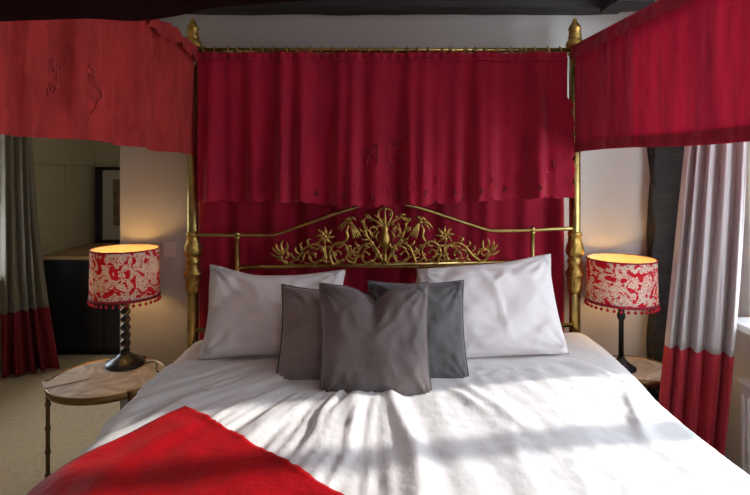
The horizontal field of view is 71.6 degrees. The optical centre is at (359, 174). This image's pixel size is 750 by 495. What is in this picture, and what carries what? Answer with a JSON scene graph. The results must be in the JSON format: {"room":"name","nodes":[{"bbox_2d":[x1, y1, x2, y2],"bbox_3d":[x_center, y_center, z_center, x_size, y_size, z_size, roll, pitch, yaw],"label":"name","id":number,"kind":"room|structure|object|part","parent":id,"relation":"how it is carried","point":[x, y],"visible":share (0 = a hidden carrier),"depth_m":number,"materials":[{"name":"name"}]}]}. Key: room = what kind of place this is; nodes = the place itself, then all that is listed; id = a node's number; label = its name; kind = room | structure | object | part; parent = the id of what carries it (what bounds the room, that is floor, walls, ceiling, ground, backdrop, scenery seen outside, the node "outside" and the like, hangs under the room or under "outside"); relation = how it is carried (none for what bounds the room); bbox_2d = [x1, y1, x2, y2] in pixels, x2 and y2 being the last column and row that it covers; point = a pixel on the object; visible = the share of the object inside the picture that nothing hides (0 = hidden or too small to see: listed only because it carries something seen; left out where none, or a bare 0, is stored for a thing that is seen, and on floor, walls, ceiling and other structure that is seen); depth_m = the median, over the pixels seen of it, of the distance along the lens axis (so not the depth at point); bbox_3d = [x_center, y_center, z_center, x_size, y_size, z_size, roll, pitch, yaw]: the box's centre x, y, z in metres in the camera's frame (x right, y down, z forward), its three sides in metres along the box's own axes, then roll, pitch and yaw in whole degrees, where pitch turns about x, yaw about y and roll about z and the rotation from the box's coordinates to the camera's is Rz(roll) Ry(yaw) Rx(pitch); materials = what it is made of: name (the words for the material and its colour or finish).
{"room":"bedroom","nodes":[
{"label":"bedroom","id":0,"kind":"room"},
{"bbox_2d":[0,137,94,377],"bbox_3d":[-2.775,0.250,1.825,0.250,2.500,7.050,0,0,0],"label":"wall","id":1,"kind":"structure","parent":0,"point":[49,178],"depth_m":4.66,"materials":[{"name":"beige paint"}]},
{"bbox_2d":[0,134,59,378],"bbox_3d":[-2.490,0.365,3.894,0.393,2.230,0.167,0,0,-45],"label":"window curtain","id":2,"kind":"object","parent":1,"relation":"hanging from","point":[27,334],"visible":0.79,"depth_m":3.85,"materials":[{"name":"grey fabric"}]},
{"bbox_2d":[34,160,95,246],"bbox_3d":[-2.640,0.263,4.570,0.017,0.775,1.240,0,0,0],"label":"trim","id":3,"kind":"structure","parent":1,"relation":"attached to","point":[35,161],"depth_m":4.66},
{"bbox_2d":[0,355,119,494],"bbox_3d":[-0.500,1.550,1.700,4.900,0.100,7.400,0,0,0],"label":"floor","id":4,"kind":"structure","parent":0,"point":[74,429],"depth_m":3.09,"materials":[{"name":"beige carpet"}]},
{"bbox_2d":[43,243,119,354],"bbox_3d":[-1.860,1.085,4.725,1.560,0.830,0.890,0,0,0],"label":"base cabinet","id":5,"kind":"object","parent":4,"relation":"on","point":[79,328],"visible":0.26,"depth_m":4.29,"materials":[{"name":"black wood"}]},
{"bbox_3d":[-2.370,1.067,4.300,0.500,0.725,0.020,0,0,0],"label":"door","id":6,"kind":"part","parent":5,"relation":"part of","materials":[{"name":"black wood"}]},
{"bbox_2d":[43,243,119,259],"bbox_3d":[-1.860,0.685,4.725,1.560,0.030,0.890,0,0,0],"label":"countertop","id":7,"kind":"structure","parent":5,"relation":"on","point":[81,252],"depth_m":4.44,"materials":[{"name":"brown wood"}]},
{"bbox_2d":[95,167,119,242],"bbox_3d":[-2.340,0.294,5.120,0.520,0.748,0.040,0,0,0],"label":"framed picture","id":8,"kind":"object","parent":7,"relation":"on","point":[107,179],"visible":0.51,"depth_m":5.12,"materials":[{"name":"black"}]},
{"bbox_2d":[113,179,119,225],"bbox_3d":[-2.320,0.269,5.119,0.220,0.458,0.005,0,0,0],"label":"print","id":9,"kind":"object","parent":8,"relation":"attached to","point":[116,182],"depth_m":5.12},
{"bbox_3d":[-1.863,1.067,4.300,0.500,0.725,0.020,0,0,0],"label":"door","id":10,"kind":"part","parent":5,"relation":"part of","materials":[{"name":"black wood"}]},
{"bbox_2d":[44,356,165,477],"bbox_3d":[-1.109,1.190,2.291,0.482,0.620,0.482,0,0,0],"label":"side table","id":11,"kind":"object","parent":4,"relation":"on","point":[104,386],"visible":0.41,"depth_m":2.22,"materials":[{"name":"wood"}]},
{"bbox_3d":[-1.338,1.190,2.228,0.025,0.620,0.025,0,0,0],"label":"leg","id":12,"kind":"part","parent":11,"relation":"part of","materials":[{"name":"brown metal"}]},
{"bbox_2d":[41,372,89,388],"bbox_3d":[-1.265,0.881,2.235,0.170,0.003,0.090,0,0,-38],"label":"card","id":13,"kind":"object","parent":11,"relation":"on","point":[80,376],"visible":1,"depth_m":2.23,"materials":[{"name":"paper"}]},
{"bbox_2d":[87,244,161,371],"bbox_3d":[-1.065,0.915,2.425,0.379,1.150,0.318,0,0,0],"label":"table lamp","id":14,"kind":"object","parent":11,"relation":"on","point":[123,275],"visible":0.98,"depth_m":2.32,"materials":[{"name":"red and cream patterned fabric"},{"name":"black iron"}]},
{"bbox_3d":[-1.095,0.453,2.425,0.303,0.225,0.303,0,0,0],"label":"lamp shade","id":15,"kind":"part","parent":14,"relation":"part of","materials":[{"name":"red fabric"}]},
{"bbox_3d":[-1.095,0.667,2.425,0.048,0.325,0.048,0,0,0],"label":"twisted stem","id":16,"kind":"part","parent":14,"relation":"part of","materials":[{"name":"brown wood"}]},
{"bbox_3d":[-0.918,1.182,2.396,0.079,0.617,0.175,0,0,-44],"label":"power cord","id":17,"kind":"part","parent":14,"relation":"part of","materials":[{"name":"black plastic"}]},
{"bbox_3d":[-0.940,1.190,2.122,0.025,0.620,0.025,0,0,0],"label":"leg","id":18,"kind":"part","parent":11,"relation":"part of","materials":[{"name":"brown metal"}]},
{"bbox_2d":[183,18,584,348],"bbox_3d":[0.113,0.380,1.432,2.130,2.239,2.122,0,0,0],"label":"bed","id":19,"kind":"object","parent":4,"relation":"on","point":[574,249],"visible":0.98,"depth_m":2.42,"materials":[{"name":"gold metal"}]},
{"bbox_2d":[0,19,198,155],"bbox_3d":[-0.782,-0.339,1.429,0.139,0.522,1.969,0,0,3],"label":"valance","id":20,"kind":"object","parent":19,"relation":"hanging from","point":[123,83],"visible":0.94,"depth_m":1.51,"materials":[{"name":"red fabric"}]},
{"bbox_3d":[-0.787,0.468,2.450,0.051,2.065,0.051,0,0,0],"label":"post","id":21,"kind":"part","parent":19,"relation":"part of","materials":[{"name":"gold metal"}]},
{"bbox_3d":[0.059,0.283,2.424,0.126,0.270,0.014,0,0,0],"label":"lyre arm","id":22,"kind":"part","parent":19,"relation":"part of"},
{"bbox_3d":[0.117,0.418,2.430,1.374,0.048,0.020,0,0,0],"label":"headboard rail","id":23,"kind":"part","parent":19,"relation":"part of","materials":[{"name":"gold metal"}]},
{"bbox_2d":[199,196,563,340],"bbox_3d":[0.102,0.326,2.555,1.778,1.748,0.090,0,0,0],"label":"curtain","id":24,"kind":"object","parent":19,"relation":"hanging from","point":[220,216],"visible":0.1,"depth_m":2.53,"materials":[{"name":"fabric"}]},
{"bbox_3d":[0.115,0.207,2.430,1.762,0.169,0.019,0,0,0],"label":"headboard rail","id":25,"kind":"part","parent":19,"relation":"part of","materials":[{"name":"gold metal"}]},
{"bbox_3d":[0.115,0.713,2.430,1.762,0.044,0.020,0,0,0],"label":"headboard rail","id":26,"kind":"part","parent":19,"relation":"part of","materials":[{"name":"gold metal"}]},
{"bbox_3d":[0.113,-0.588,2.450,1.799,0.021,0.021,0,0,0],"label":"canopy rail","id":27,"kind":"part","parent":19,"relation":"part of","materials":[{"name":"gold metal"}]},
{"bbox_2d":[197,46,575,208],"bbox_3d":[0.112,-0.228,2.380,1.729,0.760,0.184,0,0,0],"label":"valance","id":28,"kind":"object","parent":19,"relation":"hanging from","point":[368,130],"visible":0.99,"depth_m":2.38,"materials":[{"name":"fabric"}]},
{"bbox_3d":[0.176,0.283,2.424,0.130,0.270,0.014,0,0,0],"label":"lyre arm","id":29,"kind":"part","parent":19,"relation":"part of"},
{"bbox_2d":[78,332,749,494],"bbox_3d":[0.135,0.973,1.437,1.959,0.505,1.941,0,0,0],"label":"duvet","id":30,"kind":"object","parent":19,"relation":"on","point":[578,422],"visible":0.72,"depth_m":1.54,"materials":[{"name":"white fabric"}]},
{"bbox_2d":[27,406,343,494],"bbox_3d":[-0.313,0.869,0.812,1.473,0.321,0.921,0,0,42],"label":"throw blanket","id":31,"kind":"object","parent":30,"relation":"on","point":[182,451],"visible":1,"depth_m":1.29,"materials":[{"name":"fabric"}]},
{"bbox_2d":[197,264,345,359],"bbox_3d":[-0.357,0.571,2.189,0.605,0.362,0.230,0,0,0],"label":"pillow","id":32,"kind":"object","parent":30,"relation":"on","point":[244,318],"visible":0.69,"depth_m":2.12,"materials":[{"name":"white fabric"}]},
{"bbox_2d":[276,284,374,379],"bbox_3d":[-0.120,0.618,1.985,0.399,0.383,0.186,0,0,0],"label":"cushion","id":33,"kind":"object","parent":30,"relation":"on","point":[300,353],"visible":0.34,"depth_m":1.94,"materials":[{"name":"grey fabric"}]},
{"bbox_2d":[318,281,431,395],"bbox_3d":[0.052,0.594,1.845,0.409,0.416,0.181,0,0,0],"label":"cushion","id":34,"kind":"object","parent":30,"relation":"on","point":[381,345],"visible":0.87,"depth_m":1.80,"materials":[{"name":"grey fabric"}]},
{"bbox_2d":[368,280,468,378],"bbox_3d":[0.220,0.600,1.996,0.380,0.375,0.184,0,0,0],"label":"cushion","id":35,"kind":"object","parent":30,"relation":"on","point":[445,321],"visible":0.38,"depth_m":1.95,"materials":[{"name":"fabric"}]},
{"bbox_2d":[416,254,568,357],"bbox_3d":[0.547,0.557,2.202,0.612,0.422,0.241,0,0,0],"label":"pillow","id":36,"kind":"object","parent":30,"relation":"on","point":[510,308],"visible":0.75,"depth_m":2.13,"materials":[{"name":"white fabric"}]},
{"bbox_3d":[1.012,0.468,2.450,0.051,2.065,0.051,0,0,0],"label":"post","id":37,"kind":"part","parent":19,"relation":"part of","materials":[{"name":"gold metal"}]},
{"bbox_2d":[570,0,749,152],"bbox_3d":[1.046,-0.341,1.431,0.059,0.518,1.969,0,0,-3],"label":"valance","id":38,"kind":"object","parent":19,"relation":"hanging from","point":[668,73],"visible":1,"depth_m":1.74,"materials":[{"name":"red fabric"}]},
{"bbox_2d":[612,355,661,396],"bbox_3d":[1.295,1.198,2.426,0.333,0.605,0.340,0,0,0],"label":"side table","id":39,"kind":"object","parent":4,"relation":"on","point":[648,372],"visible":0.12,"depth_m":2.41,"materials":[{"name":"wood"}]},
{"bbox_2d":[584,253,660,372],"bbox_3d":[1.213,0.642,2.415,0.318,0.514,0.318,0,0,0],"label":"table lamp","id":40,"kind":"object","parent":39,"relation":"on","point":[622,282],"visible":1,"depth_m":2.31,"materials":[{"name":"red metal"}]},
{"bbox_3d":[1.213,0.685,2.415,0.038,0.319,0.038,0,0,0],"label":"stem","id":41,"kind":"part","parent":40,"relation":"part of","materials":[{"name":"black metal"}]},
{"bbox_3d":[1.213,0.485,2.415,0.303,0.201,0.303,0,0,0],"label":"lamp shade","id":42,"kind":"part","parent":40,"relation":"part of","materials":[{"name":"red fabric"}]},
{"bbox_3d":[1.421,1.198,2.535,0.025,0.605,0.025,0,0,0],"label":"leg","id":43,"kind":"part","parent":39,"relation":"part of","materials":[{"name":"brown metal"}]},
{"bbox_2d":[736,378,749,474],"bbox_3d":[1.570,1.164,1.535,0.070,0.672,1.180,0,0,0],"label":"radiator","id":44,"kind":"object","parent":4,"relation":"on","point":[744,382],"visible":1,"depth_m":2.08,"materials":[{"name":"white metal"}]},
{"bbox_2d":[736,378,749,388],"bbox_3d":[1.570,0.837,1.535,0.070,0.017,1.180,0,0,0],"label":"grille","id":45,"kind":"object","parent":44,"relation":"attached to","point":[744,382],"depth_m":2.09,"materials":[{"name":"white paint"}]},
{"bbox_2d":[95,140,119,166],"bbox_3d":[-1.925,0.250,4.050,2.050,2.500,2.600,0,0,0],"label":"wall","id":46,"kind":"structure","parent":0,"point":[107,154],"depth_m":5.20,"materials":[{"name":"beige paint"}]},
{"bbox_2d":[0,0,310,20],"bbox_3d":[0.113,-0.349,0.377,2.039,0.478,0.018,0,0,0],"label":"ceiling beam","id":47,"kind":"structure","parent":0,"point":[10,10],"depth_m":0.37,"materials":[{"name":"black wood"}]},
{"bbox_2d":[120,11,649,409],"bbox_3d":[0.375,0.250,2.675,3.150,2.500,0.150,0,0,0],"label":"wall","id":48,"kind":"structure","parent":0,"point":[615,182],"depth_m":2.60,"materials":[{"name":"paint"}]},
{"bbox_2d":[163,241,175,256],"bbox_3d":[-0.950,0.370,2.594,0.065,0.080,0.012,0,0,0],"label":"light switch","id":49,"kind":"object","parent":48,"relation":"attached to","point":[169,247],"visible":1,"depth_m":2.59,"materials":[{"name":"beige plastic"}]},
{"bbox_2d":[188,0,619,15],"bbox_3d":[0.050,-0.894,2.530,2.460,0.201,0.129,0,0,0],"label":"ceiling beam","id":50,"kind":"structure","parent":48,"relation":"attached to","point":[313,7],"depth_m":2.49,"materials":[{"name":"black wood"}]},
{"bbox_2d":[646,146,683,402],"bbox_3d":[1.535,0.255,2.564,0.225,2.490,0.093,0,0,0],"label":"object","id":51,"kind":"structure","parent":48,"relation":"attached to","point":[665,163],"depth_m":2.53,"materials":[{"name":"black wood"}]},
{"bbox_2d":[724,142,749,467],"bbox_3d":[1.775,0.250,0.450,0.250,2.500,4.300,0,0,0],"label":"wall","id":52,"kind":"structure","parent":0,"point":[741,369],"depth_m":2.25,"materials":[{"name":"white paint"}]},
{"bbox_2d":[600,0,657,13],"bbox_3d":[1.385,-0.880,2.383,0.490,0.233,0.177,0,0,0],"label":"trim","id":53,"kind":"structure","parent":52,"relation":"attached to","point":[606,6],"depth_m":2.38,"materials":[{"name":"black wood"}]},
{"bbox_2d":[737,317,749,334],"bbox_3d":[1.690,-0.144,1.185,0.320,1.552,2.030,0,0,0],"label":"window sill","id":54,"kind":"structure","parent":52,"relation":"in","point":[743,323],"depth_m":2.10,"materials":[{"name":"white paint"}]},
{"bbox_2d":[659,142,746,455],"bbox_3d":[1.393,0.320,2.163,0.354,2.300,0.122,0,0,24],"label":"window curtain","id":55,"kind":"object","parent":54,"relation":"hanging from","point":[700,336],"visible":0.66,"depth_m":2.13,"materials":[{"name":"grey fabric"}]}
]}

